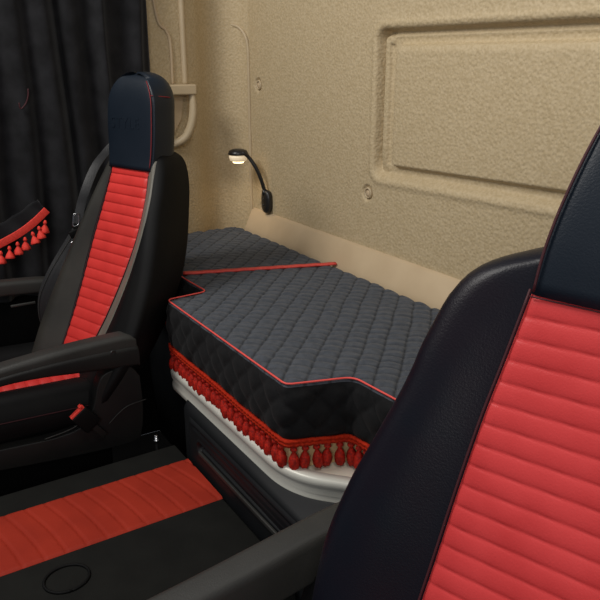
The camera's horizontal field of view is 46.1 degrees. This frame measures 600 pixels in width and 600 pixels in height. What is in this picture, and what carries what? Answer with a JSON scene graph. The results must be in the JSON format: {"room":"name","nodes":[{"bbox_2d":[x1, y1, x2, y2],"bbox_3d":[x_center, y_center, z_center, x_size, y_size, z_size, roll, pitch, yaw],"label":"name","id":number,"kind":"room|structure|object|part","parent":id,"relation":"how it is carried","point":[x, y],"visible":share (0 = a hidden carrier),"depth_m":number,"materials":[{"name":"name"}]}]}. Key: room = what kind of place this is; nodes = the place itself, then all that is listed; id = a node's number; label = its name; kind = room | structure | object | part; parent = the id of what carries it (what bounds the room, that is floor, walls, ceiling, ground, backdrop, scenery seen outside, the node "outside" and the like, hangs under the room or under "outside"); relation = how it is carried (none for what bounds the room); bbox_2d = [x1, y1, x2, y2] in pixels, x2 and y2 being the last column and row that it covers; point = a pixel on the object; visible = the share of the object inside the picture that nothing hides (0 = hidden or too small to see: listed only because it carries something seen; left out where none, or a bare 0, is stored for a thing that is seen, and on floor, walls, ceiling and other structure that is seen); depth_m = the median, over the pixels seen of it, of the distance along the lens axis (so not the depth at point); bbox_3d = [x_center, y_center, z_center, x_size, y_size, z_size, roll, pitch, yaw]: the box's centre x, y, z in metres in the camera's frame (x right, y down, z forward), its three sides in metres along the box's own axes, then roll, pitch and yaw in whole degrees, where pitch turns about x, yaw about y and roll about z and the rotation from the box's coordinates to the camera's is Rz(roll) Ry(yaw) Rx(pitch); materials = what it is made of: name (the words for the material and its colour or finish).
{"room":"vehicle interior","nodes":[
{"label":"vehicle interior","id":0,"kind":"room"},
{"bbox_2d":[112,430,171,462],"bbox_3d":[-0.335,1.190,1.523,2.360,0.040,3.340,-12,22,-30],"label":"floor","id":1,"kind":"structure","parent":0,"point":[144,444],"depth_m":3.06,"materials":[{"name":"black carpet"}]},
{"bbox_2d":[0,72,188,495],"bbox_3d":[-0.827,0.114,2.195,1.018,1.560,0.594,-12,22,-30],"label":"seat","id":2,"kind":"object","parent":1,"relation":"on","point":[104,316],"visible":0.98,"depth_m":2.12,"materials":[{"name":"black leather"}]},
{"bbox_3d":[-1.086,-0.009,2.317,0.550,0.082,0.055,-12,22,-30],"label":"armrest","id":3,"kind":"part","parent":2,"relation":"part of","materials":[{"name":"leather"}]},
{"bbox_3d":[-0.896,0.230,2.176,0.485,0.028,0.216,-12,22,-30],"label":"red cushion panel","id":4,"kind":"part","parent":2,"relation":"part of","materials":[{"name":"red leather"}]},
{"bbox_2d":[0,342,88,443],"bbox_3d":[-0.906,0.271,2.183,0.520,0.131,0.498,-12,22,-30],"label":"seat cushion","id":5,"kind":"object","parent":2,"relation":"on","point":[34,410],"depth_m":2.03,"materials":[{"name":"black leather"}]},
{"bbox_3d":[-0.782,0.203,1.930,0.678,0.113,0.062,-12,22,-30],"label":"armrest","id":6,"kind":"part","parent":2,"relation":"part of","materials":[{"name":"plastic"}]},
{"bbox_2d":[38,143,108,322],"bbox_3d":[-0.739,-0.191,2.424,0.360,0.699,0.077,-16,25,-39],"label":"belt","id":7,"kind":"object","parent":2,"relation":"on","point":[49,281],"visible":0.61,"depth_m":2.39,"materials":[{"name":"black fabric"}]},
{"bbox_2d":[69,404,106,436],"bbox_3d":[-0.612,0.353,2.041,0.099,0.121,0.024,-12,22,-30],"label":"seatbelt buckle","id":8,"kind":"object","parent":2,"relation":"attached to","point":[83,417],"visible":1,"depth_m":2.02,"materials":[{"name":"black plastic"}]},
{"bbox_3d":[-0.626,-0.119,2.224,0.302,0.582,0.198,-12,22,-30],"label":"channelled panel","id":9,"kind":"part","parent":2,"relation":"part of","materials":[{"name":"red leather"}]},
{"bbox_2d":[0,445,295,599],"bbox_3d":[-0.744,0.873,1.635,1.292,0.486,0.750,-12,22,-30],"label":"engine cover","id":10,"kind":"object","parent":1,"relation":"on","point":[139,527],"visible":1,"depth_m":1.75,"materials":[{"name":"black leather"}]},
{"bbox_2d":[152,434,159,450],"bbox_3d":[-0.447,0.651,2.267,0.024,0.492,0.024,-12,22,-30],"label":"bolt","id":11,"kind":"object","parent":1,"relation":"on","point":[156,438],"visible":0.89,"depth_m":2.19,"materials":[{"name":"silver metal"}]},
{"bbox_2d":[150,324,354,599],"bbox_3d":[0.046,0.579,2.190,0.704,0.682,2.335,-12,22,-30],"label":"bed base","id":12,"kind":"object","parent":1,"relation":"on","point":[269,498],"visible":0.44,"depth_m":1.84,"materials":[{"name":"black metal"}]},
{"bbox_3d":[-0.135,0.513,1.781,0.008,0.012,0.570,-12,22,-30],"label":"handle","id":13,"kind":"part","parent":12,"relation":"part of","materials":[{"name":"plastic"}]},
{"bbox_3d":[-0.136,0.545,1.816,0.027,0.240,0.690,-12,22,-30],"label":"drawer","id":14,"kind":"part","parent":12,"relation":"part of","materials":[{"name":"plastic"}]},
{"bbox_3d":[-0.113,0.331,1.977,0.227,0.074,2.300,-12,22,-30],"label":"edge rail","id":15,"kind":"part","parent":12,"relation":"part of","materials":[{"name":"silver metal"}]},
{"bbox_2d":[165,227,439,469],"bbox_3d":[0.069,0.153,2.048,0.679,0.240,2.294,-12,22,-30],"label":"mattress","id":16,"kind":"object","parent":12,"relation":"on","point":[307,358],"visible":0.6,"depth_m":1.89,"materials":[{"name":"grey fabric"}]},
{"bbox_2d":[147,126,599,599],"bbox_3d":[0.101,0.579,0.748,0.845,1.619,0.840,-12,22,-30],"label":"seat","id":17,"kind":"object","parent":1,"relation":"on","point":[480,480],"visible":1,"depth_m":0.81,"materials":[{"name":"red leather"}]},
{"bbox_3d":[-0.169,0.478,1.021,0.700,0.200,0.060,-12,22,-30],"label":"armrest","id":18,"kind":"part","parent":17,"relation":"part of","materials":[{"name":"leather"}]},
{"bbox_3d":[0.266,0.311,0.765,0.323,0.600,0.175,17,25,40],"label":"channelled panel","id":19,"kind":"part","parent":17,"relation":"part of","materials":[{"name":"red leather"}]},
{"bbox_2d":[146,0,249,233],"bbox_3d":[-0.432,-0.418,2.990,0.467,2.050,0.106,-12,22,-30],"label":"wall","id":20,"kind":"structure","parent":0,"point":[219,187],"depth_m":2.92,"materials":[{"name":"beige plastic"}]},
{"bbox_2d":[0,295,158,434],"bbox_3d":[-1.443,-0.227,2.419,1.901,2.058,0.065,-12,22,-30],"label":"door","id":21,"kind":"structure","parent":20,"relation":"in","point":[18,325],"depth_m":2.74,"materials":[{"name":"black plastic"}]},
{"bbox_2d":[0,0,149,302],"bbox_3d":[-1.142,-0.614,2.361,1.391,1.319,0.085,-12,22,-30],"label":"window curtain","id":22,"kind":"object","parent":21,"relation":"hanging from","point":[61,61],"visible":0.54,"depth_m":2.53,"materials":[{"name":"black fabric"}]},
{"bbox_2d":[0,200,49,263],"bbox_3d":[-1.024,-0.215,2.446,0.191,0.245,0.398,11,22,29],"label":"swag","id":23,"kind":"object","parent":22,"relation":"hanging from","point":[18,225],"visible":0.99,"depth_m":2.45,"materials":[{"name":"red fabric"}]},
{"bbox_2d":[152,0,173,83],"bbox_3d":[-0.534,-1.076,2.671,0.093,0.501,0.011,-12,22,-30],"label":"trim","id":24,"kind":"structure","parent":20,"relation":"attached to","point":[153,1],"depth_m":2.71,"materials":[{"name":"beige plastic"}]},
{"bbox_2d":[169,84,196,147],"bbox_3d":[-0.502,-0.724,2.797,0.188,0.251,0.080,-12,22,-30],"label":"handle","id":25,"kind":"object","parent":20,"relation":"attached to","point":[179,90],"visible":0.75,"depth_m":2.80,"materials":[{"name":"beige plastic"}]},
{"bbox_3d":[-0.507,-0.733,2.812,0.100,0.179,0.008,-12,22,-30],"label":"backing plate","id":26,"kind":"part","parent":25,"relation":"part of","materials":[{"name":"beige plastic"}]},
{"bbox_2d":[178,0,187,83],"bbox_3d":[-0.456,-1.092,2.718,0.024,0.500,0.023,-12,22,-30],"label":"trim","id":27,"kind":"structure","parent":20,"relation":"attached to","point":[181,9],"depth_m":2.74,"materials":[{"name":"beige plastic"}]},
{"bbox_2d":[248,0,599,279],"bbox_3d":[0.684,-0.394,1.625,0.044,1.210,3.283,-12,22,-30],"label":"wall","id":28,"kind":"structure","parent":0,"point":[469,125],"depth_m":2.09,"materials":[{"name":"beige plastic"}]},
{"bbox_2d":[230,23,252,212],"bbox_3d":[-0.245,-0.710,2.997,0.096,0.876,0.016,12,22,31],"label":"trim","id":29,"kind":"structure","parent":28,"relation":"attached to","point":[231,24],"depth_m":2.94,"materials":[{"name":"beige plastic"}]},
{"bbox_2d":[228,148,271,213],"bbox_3d":[-0.204,-0.491,2.916,0.178,0.265,0.082,0,19,-1],"label":"reading lamp","id":30,"kind":"object","parent":28,"relation":"attached to","point":[238,155],"visible":1,"depth_m":2.88,"materials":[{"name":"black plastic"}]},
{"bbox_2d":[256,80,261,89],"bbox_3d":[-0.165,-0.872,2.857,0.012,0.038,0.038,-12,22,-30],"label":"plug","id":31,"kind":"object","parent":28,"relation":"attached to","point":[258,83],"visible":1,"depth_m":2.85,"materials":[{"name":"beige plastic"}]},
{"bbox_2d":[245,208,460,308],"bbox_3d":[0.649,0.106,1.774,0.057,0.127,3.245,-12,22,-30],"label":"trim","id":32,"kind":"structure","parent":28,"relation":"attached to","point":[418,283],"depth_m":2.42,"materials":[{"name":"beige plastic"}]},
{"bbox_2d":[364,187,372,198],"bbox_3d":[0.230,-0.361,2.372,0.012,0.038,0.038,-12,22,-30],"label":"plug","id":33,"kind":"object","parent":28,"relation":"attached to","point":[368,193],"visible":1,"depth_m":2.37,"materials":[{"name":"beige plastic"}]}
]}

